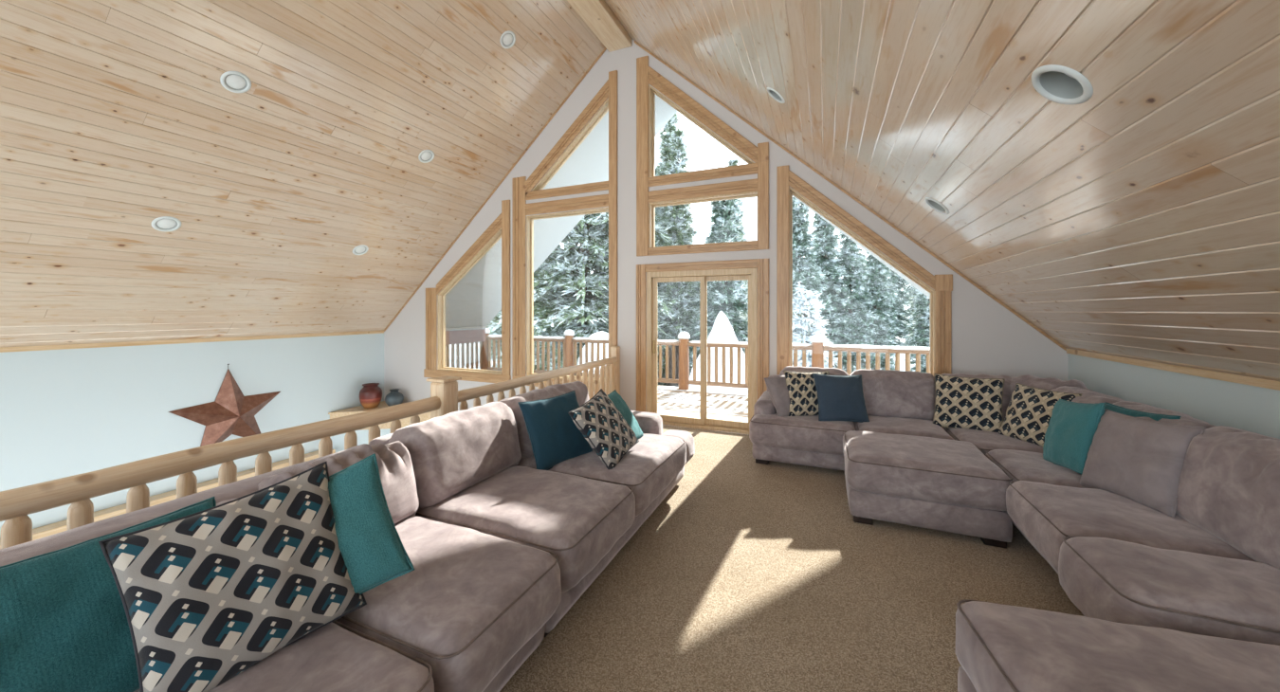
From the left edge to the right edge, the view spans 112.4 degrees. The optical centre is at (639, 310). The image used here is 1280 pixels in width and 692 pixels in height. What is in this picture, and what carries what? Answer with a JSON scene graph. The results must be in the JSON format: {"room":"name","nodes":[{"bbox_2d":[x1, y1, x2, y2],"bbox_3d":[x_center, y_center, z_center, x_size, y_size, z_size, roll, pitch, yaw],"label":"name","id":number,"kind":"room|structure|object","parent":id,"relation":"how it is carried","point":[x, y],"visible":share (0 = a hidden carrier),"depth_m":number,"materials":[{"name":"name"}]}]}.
{"room":"loft living room","nodes":[
{"label":"loft living room","id":0,"kind":"room"},
{"bbox_2d":[0,332,383,535],"bbox_3d":[-6.616,2.290,3.749,0.160,3.880,9.160,0,0,23],"label":"wall","id":1,"kind":"structure","parent":0,"point":[65,412],"depth_m":5.13,"materials":[{"name":"white paint"}]},
{"bbox_2d":[32,449,335,540],"bbox_3d":[-6.613,2.280,3.301,0.199,0.080,8.020,0,0,23],"label":"trim","id":2,"kind":"structure","parent":1,"relation":"attached to","point":[41,532],"depth_m":5.11,"materials":[{"name":"brown wood"}]},
{"bbox_2d":[0,330,383,352],"bbox_3d":[-6.506,0.385,3.778,0.018,0.050,8.980,0,0,23],"label":"trim","id":3,"kind":"structure","parent":1,"relation":"attached to","point":[173,341],"depth_m":5.26,"materials":[{"name":"brown wood"}]},
{"bbox_2d":[168,364,280,446],"bbox_3d":[-5.518,1.332,5.821,0.215,1.225,1.197,0,0,23],"label":"star","id":4,"kind":"object","parent":1,"relation":"hanging from","point":[233,412],"visible":0.93,"depth_m":5.77,"materials":[{"name":"metal"}]},
{"bbox_2d":[482,94,676,326],"bbox_3d":[-3.905,-1.892,3.973,5.039,4.524,11.800,0,0,23],"label":"sky","id":5,"kind":"structure","parent":0,"point":[589,163],"depth_m":8.35,"materials":[{"name":"white paint"}]},
{"bbox_2d":[0,0,1279,381],"bbox_3d":[-2.095,-1.799,1.885,9.687,4.337,9.000,0,0,23],"label":"ceiling","id":6,"kind":"structure","parent":0,"point":[118,117],"depth_m":3.49,"materials":[{"name":"brown wood"}]},
{"bbox_2d":[151,216,181,231],"bbox_3d":[-4.761,-0.873,4.310,0.155,0.139,0.208,0,0,23],"label":"recessed light","id":7,"kind":"object","parent":6,"relation":"in","point":[164,223],"visible":1,"depth_m":4.30,"materials":[{"name":"white plastic"}]},
{"bbox_2d":[219,71,251,92],"bbox_3d":[-3.574,-2.023,3.792,0.155,0.139,0.208,0,0,23],"label":"recessed light","id":8,"kind":"object","parent":6,"relation":"in","point":[235,82],"visible":1,"depth_m":3.79,"materials":[{"name":"white plastic"}]},
{"bbox_2d":[352,244,368,255],"bbox_3d":[-3.987,-0.869,6.116,0.155,0.139,0.208,0,0,23],"label":"recessed light","id":9,"kind":"object","parent":6,"relation":"in","point":[361,249],"visible":1,"depth_m":6.11,"materials":[{"name":"white plastic"}]},
{"bbox_2d":[418,149,434,163],"bbox_3d":[-2.793,-2.022,5.606,0.155,0.139,0.208,0,0,23],"label":"recessed light","id":10,"kind":"object","parent":6,"relation":"in","point":[426,155],"visible":1,"depth_m":5.60,"materials":[{"name":"white plastic"}]},
{"bbox_2d":[499,30,515,48],"bbox_3d":[-1.563,-3.212,5.075,0.155,0.139,0.208,0,0,23],"label":"recessed light","id":11,"kind":"object","parent":6,"relation":"in","point":[507,40],"visible":1,"depth_m":5.07,"materials":[{"name":"white plastic"}]},
{"bbox_2d":[566,0,631,52],"bbox_3d":[-2.053,-3.775,1.867,0.350,0.230,9.000,0,0,23],"label":"ridge beam","id":12,"kind":"structure","parent":6,"relation":"attached to","point":[597,15],"depth_m":5.45,"materials":[{"name":"brown wood"}]},
{"bbox_2d":[766,87,785,103],"bbox_3d":[1.214,-1.931,3.800,0.176,0.169,0.208,0,0,23],"label":"recessed light","id":13,"kind":"object","parent":6,"relation":"in","point":[773,93],"visible":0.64,"depth_m":3.85,"materials":[{"name":"white plastic"}]},
{"bbox_2d":[924,197,949,214],"bbox_3d":[2.344,-0.843,3.367,0.176,0.169,0.208,0,0,23],"label":"recessed light","id":14,"kind":"object","parent":6,"relation":"in","point":[934,204],"visible":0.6,"depth_m":3.41,"materials":[{"name":"white ceramic"}]},
{"bbox_2d":[1031,64,1093,104],"bbox_3d":[1.564,-0.849,1.579,0.176,0.169,0.208,0,0,23],"label":"recessed light","id":15,"kind":"object","parent":6,"relation":"in","point":[1061,84],"visible":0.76,"depth_m":1.62,"materials":[{"name":"white ceramic"}]},
{"bbox_2d":[657,385,748,434],"bbox_3d":[0.501,1.650,7.468,11.400,0.120,2.990,0,0,23],"label":"floor","id":16,"kind":"structure","parent":0,"point":[723,405],"depth_m":7.37,"materials":[{"name":"white snow"}]},
{"bbox_2d":[384,38,1067,411],"bbox_3d":[-0.279,0.150,6.089,9.940,8.160,0.160,0,0,23],"label":"wall","id":17,"kind":"structure","parent":0,"point":[988,338],"depth_m":5.87,"materials":[{"name":"white paint"}]},
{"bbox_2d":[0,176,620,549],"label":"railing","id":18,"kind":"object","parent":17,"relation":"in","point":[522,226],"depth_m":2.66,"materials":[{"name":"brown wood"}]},
{"bbox_2d":[525,70,617,200],"bbox_3d":[-1.018,-2.542,6.391,1.585,1.655,0.188,0,0,23],"label":"window","id":19,"kind":"structure","parent":17,"relation":"in","point":[608,93],"depth_m":6.24,"materials":[{"name":"brown wood"}]},
{"bbox_2d":[423,200,929,389],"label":"railing","id":20,"kind":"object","parent":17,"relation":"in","point":[454,332],"depth_m":7.39,"materials":[{"name":"brown wood"}]},
{"bbox_2d":[636,258,768,434],"bbox_3d":[0.787,0.448,5.617,1.763,2.165,0.182,0,0,23],"label":"door","id":21,"kind":"structure","parent":17,"relation":"in","point":[756,271],"depth_m":5.58,"materials":[{"name":"brown wood"}]},
{"bbox_2d":[636,55,768,186],"bbox_3d":[0.788,-2.572,5.611,1.750,1.775,0.188,0,0,23],"label":"window","id":22,"kind":"structure","parent":17,"relation":"in","point":[646,76],"depth_m":5.67,"materials":[{"name":"brown wood"}]},
{"bbox_2d":[636,160,768,256],"bbox_3d":[0.788,-1.285,5.611,1.750,1.070,0.188,0,0,23],"label":"window","id":23,"kind":"structure","parent":17,"relation":"in","point":[647,201],"depth_m":5.54,"materials":[{"name":"brown wood"}]},
{"bbox_2d":[384,40,1066,350],"bbox_3d":[-0.315,-1.702,6.007,9.580,4.168,0.020,0,0,23],"label":"trim","id":24,"kind":"structure","parent":17,"relation":"attached to","point":[637,44],"depth_m":5.30,"materials":[{"name":"brown wood"}]},
{"bbox_2d":[776,164,952,375],"bbox_3d":[2.482,-0.325,4.880,1.750,2.810,0.188,0,0,23],"label":"window","id":25,"kind":"structure","parent":17,"relation":"in","point":[941,295],"depth_m":4.93,"materials":[{"name":"brown wood"}]},
{"bbox_2d":[499,424,1084,691],"bbox_3d":[0.081,1.670,0.945,4.880,0.280,9.000,0,0,23],"label":"floor","id":26,"kind":"structure","parent":0,"point":[748,576],"depth_m":2.30,"materials":[{"name":"carpet"}]},
{"bbox_2d":[0,381,694,691],"bbox_3d":[-0.933,1.077,2.193,1.406,0.904,4.200,0,0,23],"label":"sofa","id":27,"kind":"object","parent":26,"relation":"on","point":[500,547],"visible":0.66,"depth_m":1.92,"materials":[{"name":"beige fabric"}]},
{"bbox_2d":[0,496,216,691],"bbox_3d":[-1.519,0.865,1.200,0.297,0.400,0.617,0,0,23],"label":"throw pillow","id":28,"kind":"object","parent":27,"relation":"on","point":[64,627],"visible":0.43,"depth_m":1.13,"materials":[{"name":"teal fabric"}]},
{"bbox_2d":[216,498,236,506],"bbox_3d":[-1.700,0.932,1.370,0.438,0.435,0.789,0,0,23],"label":"cushion","id":29,"kind":"object","parent":27,"relation":"on","point":[219,502],"depth_m":1.69,"materials":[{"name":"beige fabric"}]},
{"bbox_2d":[98,461,366,691],"bbox_3d":[-1.195,0.818,1.316,0.245,0.553,0.581,0,0,38],"label":"throw pillow","id":30,"kind":"object","parent":27,"relation":"on","point":[207,595],"visible":0.92,"depth_m":1.24,"materials":[{"name":"fabric"}]},
{"bbox_2d":[133,621,434,691],"bbox_3d":[-1.227,1.179,1.159,1.119,0.302,0.778,0,0,23],"label":"seat cushion","id":31,"kind":"object","parent":27,"relation":"on","point":[338,656],"depth_m":1.26,"materials":[{"name":"beige fabric"}]},
{"bbox_2d":[257,440,419,524],"bbox_3d":[-1.425,0.902,2.032,0.449,0.499,0.662,0,0,23],"label":"cushion","id":32,"kind":"object","parent":27,"relation":"on","point":[397,461],"depth_m":2.10,"materials":[{"name":"beige fabric"}]},
{"bbox_2d":[328,453,414,594],"bbox_3d":[-1.098,0.810,1.493,0.567,0.545,0.184,0,0,-23],"label":"throw pillow","id":33,"kind":"object","parent":27,"relation":"on","point":[374,554],"visible":0.35,"depth_m":1.51,"materials":[{"name":"teal fabric"}]},
{"bbox_2d":[334,515,561,691],"bbox_3d":[-0.944,1.183,1.809,1.113,0.305,0.665,0,0,23],"label":"seat cushion","id":34,"kind":"object","parent":27,"relation":"on","point":[472,597],"depth_m":1.58,"materials":[{"name":"beige fabric"}]},
{"bbox_2d":[388,402,521,508],"bbox_3d":[-1.127,0.884,2.698,0.447,0.514,0.821,0,0,23],"label":"cushion","id":35,"kind":"object","parent":27,"relation":"on","point":[454,454],"depth_m":2.49,"materials":[{"name":"beige fabric"}]},
{"bbox_2d":[415,465,635,593],"bbox_3d":[-0.661,1.180,2.470,1.114,0.304,0.797,0,0,23],"label":"seat cushion","id":36,"kind":"object","parent":27,"relation":"on","point":[576,519],"depth_m":2.26,"materials":[{"name":"beige fabric"}]},
{"bbox_2d":[498,381,589,458],"bbox_3d":[-0.768,0.881,3.523,0.441,0.513,1.001,0,0,23],"label":"cushion","id":37,"kind":"object","parent":27,"relation":"on","point":[580,389],"depth_m":3.24,"materials":[{"name":"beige fabric"}]},
{"bbox_2d":[517,390,592,470],"bbox_3d":[-0.589,0.849,3.075,0.266,0.460,0.507,0,0,41],"label":"throw pillow","id":38,"kind":"object","parent":27,"relation":"on","point":[555,438],"visible":0.79,"depth_m":2.98,"materials":[{"name":"blue fabric"}]},
{"bbox_2d":[518,433,686,517],"bbox_3d":[-0.293,1.180,3.316,1.118,0.304,1.071,0,0,23],"label":"seat cushion","id":39,"kind":"object","parent":27,"relation":"on","point":[649,466],"depth_m":2.94,"materials":[{"name":"beige fabric"}]},
{"bbox_2d":[567,388,639,469],"bbox_3d":[-0.244,0.840,3.068,0.315,0.469,0.559,0,0,23],"label":"throw pillow","id":40,"kind":"object","parent":27,"relation":"on","point":[600,423],"visible":0.98,"depth_m":2.95,"materials":[{"name":"beige fabric"}]},
{"bbox_2d":[607,389,643,438],"bbox_3d":[-0.184,0.870,3.413,0.307,0.393,0.467,0,0,23],"label":"throw pillow","id":41,"kind":"object","parent":27,"relation":"on","point":[617,400],"visible":0.31,"depth_m":3.46,"materials":[{"name":"teal fabric"}]},
{"bbox_2d":[842,430,1012,548],"bbox_3d":[2.103,1.282,3.277,0.984,0.494,0.862,0,0,23],"label":"ottoman","id":42,"kind":"object","parent":26,"relation":"on","point":[929,483],"visible":0.96,"depth_m":2.94,"materials":[{"name":"beige fabric"}]},
{"bbox_2d":[842,430,1012,511],"bbox_3d":[2.103,1.177,3.277,0.983,0.285,0.861,0,0,23],"label":"cushion","id":43,"kind":"object","parent":42,"relation":"on","point":[943,475],"depth_m":2.97,"materials":[{"name":"beige fabric"}]},
{"bbox_2d":[749,365,1279,645],"bbox_3d":[2.119,1.052,3.137,2.807,0.954,3.230,0,0,23],"label":"sectional sofa","id":44,"kind":"object","parent":26,"relation":"on","point":[1212,568],"visible":0.6,"depth_m":2.01,"materials":[{"name":"beige fabric"}]},
{"bbox_2d":[764,370,795,416],"bbox_3d":[1.527,0.865,4.415,0.492,0.455,0.250,0,0,-22],"label":"throw pillow","id":45,"kind":"object","parent":44,"relation":"on","point":[778,392],"visible":0.51,"depth_m":4.32,"materials":[{"name":"grey fabric"}]},
{"bbox_2d":[749,412,855,456],"bbox_3d":[1.669,1.195,4.403,0.977,0.308,0.874,0,0,23],"label":"seat cushion","id":46,"kind":"object","parent":44,"relation":"on","point":[769,431],"depth_m":4.05,"materials":[{"name":"beige fabric"}]},
{"bbox_2d":[784,370,828,416],"bbox_3d":[1.709,0.840,4.338,0.469,0.450,0.210,0,0,1],"label":"throw pillow","id":47,"kind":"object","parent":44,"relation":"on","point":[801,386],"visible":0.73,"depth_m":4.28,"materials":[{"name":"fabric"}]},
{"bbox_2d":[779,365,848,375],"bbox_3d":[1.893,0.875,4.679,0.709,0.528,0.415,0,0,23],"label":"cushion","id":48,"kind":"object","parent":44,"relation":"on","point":[832,371],"depth_m":4.62,"materials":[{"name":"beige fabric"}]},
{"bbox_2d":[812,373,869,422],"bbox_3d":[1.951,0.845,4.169,0.487,0.450,0.242,0,0,4],"label":"throw pillow","id":49,"kind":"object","parent":44,"relation":"on","point":[839,397],"visible":1,"depth_m":4.10,"materials":[{"name":"blue fabric"}]},
{"bbox_2d":[849,369,935,420],"bbox_3d":[2.575,0.873,4.386,0.794,0.536,0.414,0,0,23],"label":"cushion","id":50,"kind":"object","parent":44,"relation":"on","point":[900,394],"depth_m":4.22,"materials":[{"name":"beige fabric"}]},
{"bbox_2d":[854,415,953,439],"bbox_3d":[2.461,1.194,4.067,0.763,0.309,0.850,0,0,23],"label":"seat cushion","id":51,"kind":"object","parent":44,"relation":"on","point":[905,425],"depth_m":3.90,"materials":[{"name":"beige fabric"}]},
{"bbox_2d":[932,373,1005,432],"bbox_3d":[2.979,0.840,3.899,0.522,0.477,0.259,0,0,40],"label":"throw pillow","id":52,"kind":"object","parent":44,"relation":"on","point":[960,402],"visible":0.91,"depth_m":3.85,"materials":[{"name":"beige fabric"}]},
{"bbox_2d":[941,373,1011,420],"bbox_3d":[3.231,0.868,4.106,0.657,0.537,0.423,0,0,23],"label":"cushion","id":53,"kind":"object","parent":44,"relation":"on","point":[1007,389],"depth_m":3.92,"materials":[{"name":"beige fabric"}]},
{"bbox_2d":[944,427,1042,454],"bbox_3d":[3.189,1.196,3.670,0.911,0.310,0.980,0,0,23],"label":"seat cushion","id":54,"kind":"object","parent":44,"relation":"on","point":[986,441],"depth_m":3.48,"materials":[{"name":"beige fabric"}]},
{"bbox_2d":[986,449,1088,488],"bbox_3d":[2.906,1.196,2.879,0.819,0.314,0.728,0,0,23],"label":"seat cushion","id":55,"kind":"object","parent":44,"relation":"on","point":[1020,465],"depth_m":2.86,"materials":[{"name":"beige fabric"}]},
{"bbox_2d":[998,383,1081,447],"bbox_3d":[3.183,0.846,3.440,0.246,0.452,0.490,0,0,-8],"label":"throw pillow","id":56,"kind":"object","parent":44,"relation":"on","point":[1029,412],"visible":0.68,"depth_m":3.43,"materials":[{"name":"fabric"}]},
{"bbox_2d":[1009,374,1088,394],"bbox_3d":[3.559,0.840,3.772,0.374,0.525,0.572,0,0,-21],"label":"cushion","id":57,"kind":"object","parent":44,"relation":"on","point":[1053,384],"depth_m":3.72,"materials":[{"name":"beige fabric"}]},
{"bbox_2d":[1042,398,1105,475],"bbox_3d":[2.857,0.820,2.840,0.210,0.505,0.533,0,0,23],"label":"throw pillow","id":58,"kind":"object","parent":44,"relation":"on","point":[1071,429],"visible":0.85,"depth_m":2.75,"materials":[{"name":"teal fabric"}]},
{"bbox_2d":[1051,385,1124,403],"bbox_3d":[3.423,0.874,3.283,0.445,0.535,0.723,0,0,23],"label":"cushion","id":59,"kind":"object","parent":44,"relation":"on","point":[1088,396],"depth_m":3.18,"materials":[{"name":"beige fabric"}]},
{"bbox_2d":[1005,480,1256,572],"bbox_3d":[2.570,1.192,2.207,0.906,0.326,0.789,0,0,23],"label":"seat cushion","id":60,"kind":"object","parent":44,"relation":"on","point":[1047,514],"depth_m":2.16,"materials":[{"name":"beige fabric"}]},
{"bbox_2d":[1078,408,1206,517],"bbox_3d":[2.783,0.830,2.405,0.256,0.491,0.511,0,0,0],"label":"throw pillow","id":61,"kind":"object","parent":44,"relation":"on","point":[1141,461],"visible":0.91,"depth_m":2.32,"materials":[{"name":"grey fabric"}]},
{"bbox_2d":[1104,402,1181,420],"bbox_3d":[2.996,0.830,2.650,0.215,0.481,0.502,0,0,9],"label":"throw pillow","id":62,"kind":"object","parent":44,"relation":"on","point":[1107,406],"visible":0.14,"depth_m":2.62,"materials":[{"name":"teal fabric"}]},
{"bbox_2d":[1113,401,1216,429],"bbox_3d":[3.135,0.868,2.596,0.451,0.549,0.797,0,0,23],"label":"cushion","id":63,"kind":"object","parent":44,"relation":"on","point":[1185,419],"depth_m":2.57,"materials":[{"name":"beige fabric"}]},
{"bbox_2d":[1058,536,1279,645],"bbox_3d":[2.285,1.175,1.608,0.960,0.347,0.554,0,0,23],"label":"seat cushion","id":64,"kind":"object","parent":44,"relation":"on","point":[1105,578],"depth_m":1.61,"materials":[{"name":"beige fabric"}]},
{"bbox_2d":[1175,425,1279,569],"bbox_3d":[2.763,0.858,1.738,0.452,0.567,1.103,0,0,23],"label":"cushion","id":65,"kind":"object","parent":44,"relation":"on","point":[1229,489],"depth_m":1.91,"materials":[{"name":"beige fabric"}]},
{"bbox_2d":[955,599,1279,691],"bbox_3d":[1.515,1.275,0.989,1.040,0.507,1.022,0,0,15],"label":"ottoman","id":66,"kind":"object","parent":26,"relation":"on","point":[1000,648],"visible":1,"depth_m":1.30,"materials":[{"name":"beige fabric"}]},
{"bbox_2d":[792,156,929,297],"bbox_3d":[0.695,-1.891,1.987,4.981,4.523,11.800,0,0,23],"label":"roof","id":67,"kind":"structure","parent":0,"point":[900,274],"depth_m":6.89,"materials":[{"name":"white paint"}]},
{"bbox_2d":[1067,353,1279,438],"bbox_3d":[2.363,1.080,-0.127,0.160,1.460,9.160,0,0,23],"label":"wall","id":68,"kind":"structure","parent":0,"point":[1216,402],"depth_m":2.76,"materials":[{"name":"white paint"}]},
{"bbox_2d":[1066,348,1279,390],"bbox_3d":[2.309,0.383,-0.028,0.018,0.045,8.980,0,0,23],"label":"trim","id":69,"kind":"structure","parent":68,"relation":"attached to","point":[1246,380],"depth_m":2.72,"materials":[{"name":"brown wood"}]},
{"bbox_3d":[-2.095,4.280,1.885,9.620,0.100,9.000,0,0,23],"label":"floor","id":70,"kind":"structure","parent":0,"visible":0},
{"bbox_2d":[328,401,430,452],"bbox_3d":[-4.233,2.947,7.175,1.495,2.565,0.975,0,0,23],"label":"corner shelf","id":71,"kind":"object","parent":70,"relation":"on","point":[362,434],"visible":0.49,"depth_m":7.17,"materials":[{"name":"brown wood"}]},
{"bbox_2d":[359,383,382,408],"bbox_3d":[-4.648,1.464,7.398,0.337,0.403,0.337,0,0,23],"label":"clay pot","id":72,"kind":"object","parent":71,"relation":"on","point":[371,393],"visible":1,"depth_m":7.29,"materials":[{"name":"ceramic"}]},
{"bbox_2d":[384,388,403,406],"bbox_3d":[-4.286,1.520,7.481,0.286,0.290,0.286,0,0,23],"label":"clay pot","id":73,"kind":"object","parent":71,"relation":"on","point":[394,397],"visible":0.82,"depth_m":7.39,"materials":[{"name":"ceramic"}]},
{"label":"outside","id":74,"kind":"structure","parent":0,"visible":0},
{"bbox_2d":[491,335,915,385],"bbox_3d":[21.799,3.889,50.496,180.000,3.385,170.000,0,0,23],"label":"ground","id":75,"kind":"structure","parent":74,"point":[902,356],"depth_m":36.81,"materials":[{"name":"white snow"}]},
{"bbox_2d":[491,312,501,359],"bbox_3d":[-12.951,0.619,40.222,2.896,8.122,2.927,0,0,-13],"label":"conifer","id":76,"kind":"object","parent":75,"relation":"on","point":[499,313],"visible":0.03,"depth_m":39.66,"materials":[{"name":"green plant"}]},
{"bbox_2d":[485,256,566,366],"bbox_3d":[-6.849,-1.566,24.960,6.282,13.960,6.844,0,0,30],"label":"pine tree","id":77,"kind":"object","parent":75,"relation":"on","point":[500,331],"visible":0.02,"depth_m":24.20,"materials":[{"name":"green plant"}]},
{"bbox_2d":[486,212,677,384],"bbox_3d":[-1.990,-4.262,18.734,9.708,19.804,8.912,0,0,-26],"label":"pine tree","id":78,"kind":"object","parent":75,"relation":"on","point":[592,231],"visible":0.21,"depth_m":16.98,"materials":[{"name":"green plant"}]},
{"bbox_2d":[578,330,608,374],"bbox_3d":[-1.308,2.888,14.724,1.993,4.400,2.035,0,0,23],"label":"snow mound","id":79,"kind":"object","parent":75,"relation":"on","point":[601,334],"visible":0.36,"depth_m":14.25,"materials":[{"name":"white snow"}]},
{"bbox_2d":[655,166,662,384],"bbox_3d":[1.036,-2.190,27.832,5.303,14.714,5.246,0,0,-17],"label":"pine tree","id":80,"kind":"object","parent":75,"relation":"on","point":[656,172],"visible":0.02,"depth_m":27.59,"materials":[{"name":"green plant"}]},
{"bbox_2d":[655,111,699,386],"bbox_3d":[1.531,-2.603,21.639,3.009,15.616,3.306,0,0,8],"label":"pine tree","id":81,"kind":"object","parent":75,"relation":"on","point":[670,125],"visible":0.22,"depth_m":21.43,"materials":[{"name":"green plant"}]},
{"bbox_2d":[657,128,699,386],"bbox_3d":[1.699,-1.464,19.398,2.834,13.385,2.579,0,0,25],"label":"pine tree","id":82,"kind":"object","parent":75,"relation":"on","point":[680,218],"visible":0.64,"depth_m":19.06,"materials":[{"name":"green plant"}]},
{"bbox_2d":[657,207,711,385],"bbox_3d":[2.025,-1.443,25.029,5.844,12.986,6.366,0,0,-31],"label":"pine tree","id":83,"kind":"object","parent":75,"relation":"on","point":[697,289],"visible":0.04,"depth_m":23.44,"materials":[{"name":"green plant"}]},
{"bbox_2d":[687,165,748,365],"bbox_3d":[3.539,-0.460,18.279,4.113,11.411,4.068,0,0,-43],"label":"pine tree","id":84,"kind":"object","parent":75,"relation":"on","point":[723,231],"visible":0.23,"depth_m":17.87,"materials":[{"name":"green plant"}]},
{"bbox_2d":[689,310,748,392],"bbox_3d":[2.385,2.540,12.368,2.870,5.100,3.135,0,0,23],"label":"snow mound","id":85,"kind":"object","parent":75,"relation":"on","point":[722,330],"visible":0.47,"depth_m":11.95,"materials":[{"name":"white snow"}]},
{"bbox_2d":[698,211,748,350],"bbox_3d":[5.485,-2.177,28.147,5.141,14.264,5.086,0,0,-26],"label":"pine tree","id":86,"kind":"object","parent":75,"relation":"on","point":[706,237],"visible":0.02,"depth_m":27.91,"materials":[{"name":"green plant"}]},
{"bbox_2d":[713,158,749,329],"bbox_3d":[4.952,-1.584,22.903,2.766,13.066,2.518,0,0,38],"label":"pine tree","id":87,"kind":"object","parent":75,"relation":"on","point":[732,162],"visible":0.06,"depth_m":22.70,"materials":[{"name":"green plant"}]},
{"bbox_2d":[792,197,831,352],"bbox_3d":[8.971,-1.275,24.321,3.889,12.269,4.217,0,0,39],"label":"pine tree","id":88,"kind":"object","parent":75,"relation":"on","point":[803,268],"visible":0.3,"depth_m":23.92,"materials":[{"name":"green plant"}]},
{"bbox_2d":[792,284,837,367],"bbox_3d":[5.917,2.510,14.976,4.049,7.106,4.889,0,0,5],"label":"young pine","id":89,"kind":"object","parent":75,"relation":"on","point":[806,301],"visible":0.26,"depth_m":14.79,"materials":[{"name":"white plant"}]},
{"bbox_2d":[807,213,861,373],"bbox_3d":[11.767,-1.552,27.491,4.457,12.966,4.110,0,0,-32],"label":"pine tree","id":90,"kind":"object","parent":75,"relation":"on","point":[825,242],"visible":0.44,"depth_m":26.96,"materials":[{"name":"green plant"}]},
{"bbox_2d":[827,231,884,371],"bbox_3d":[13.582,-0.920,27.923,4.221,11.711,4.176,0,0,-22],"label":"pine tree","id":91,"kind":"object","parent":75,"relation":"on","point":[852,319],"visible":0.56,"depth_m":27.23,"materials":[{"name":"green plant"}]},
{"bbox_2d":[841,252,873,362],"bbox_3d":[18.012,0.067,34.659,3.048,9.616,3.305,0,0,0],"label":"conifer","id":92,"kind":"object","parent":75,"relation":"on","point":[863,252],"visible":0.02,"depth_m":34.55,"materials":[{"name":"green plant"}]},
{"bbox_2d":[855,250,897,370],"bbox_3d":[16.355,-0.549,29.848,3.536,11.153,3.834,0,0,21],"label":"pine tree","id":93,"kind":"object","parent":75,"relation":"on","point":[877,289],"visible":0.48,"depth_m":29.38,"materials":[{"name":"green plant"}]},
{"bbox_2d":[865,260,909,346],"bbox_3d":[24.501,-2.486,43.185,5.146,14.434,5.202,0,0,9],"label":"conifer","id":94,"kind":"object","parent":75,"relation":"on","point":[894,309],"visible":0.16,"depth_m":42.09,"materials":[{"name":"green plant"}]},
{"bbox_2d":[888,268,913,338],"bbox_3d":[31.913,-3.180,53.697,4.858,15.325,5.268,0,0,-24],"label":"conifer","id":95,"kind":"object","parent":75,"relation":"on","point":[901,280],"visible":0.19,"depth_m":52.79,"materials":[{"name":"green plant"}]},
{"bbox_2d":[901,282,915,337],"bbox_3d":[39.628,-4.546,60.768,6.459,18.114,6.529,0,0,-23],"label":"conifer","id":96,"kind":"object","parent":75,"relation":"on","point":[904,289],"visible":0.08,"depth_m":61.02,"materials":[{"name":"green plant"}]},
{"bbox_2d":[901,287,928,346],"bbox_3d":[27.612,-0.948,41.886,3.788,11.021,3.494,0,0,-28],"label":"conifer","id":97,"kind":"object","parent":75,"relation":"on","point":[911,295],"visible":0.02,"depth_m":42.26,"materials":[{"name":"green plant"}]},
{"bbox_2d":[901,289,929,372],"bbox_3d":[17.143,0.738,25.583,2.929,8.215,2.961,0,0,31],"label":"conifer","id":98,"kind":"object","parent":75,"relation":"on","point":[921,338],"visible":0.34,"depth_m":25.46,"materials":[{"name":"green plant"}]},
{"bbox_2d":[905,285,928,333],"bbox_3d":[22.537,-0.048,34.675,1.807,9.380,1.986,0,0,-36],"label":"conifer","id":99,"kind":"object","parent":75,"relation":"on","point":[914,291],"visible":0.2,"depth_m":34.67,"materials":[{"name":"green plant"}]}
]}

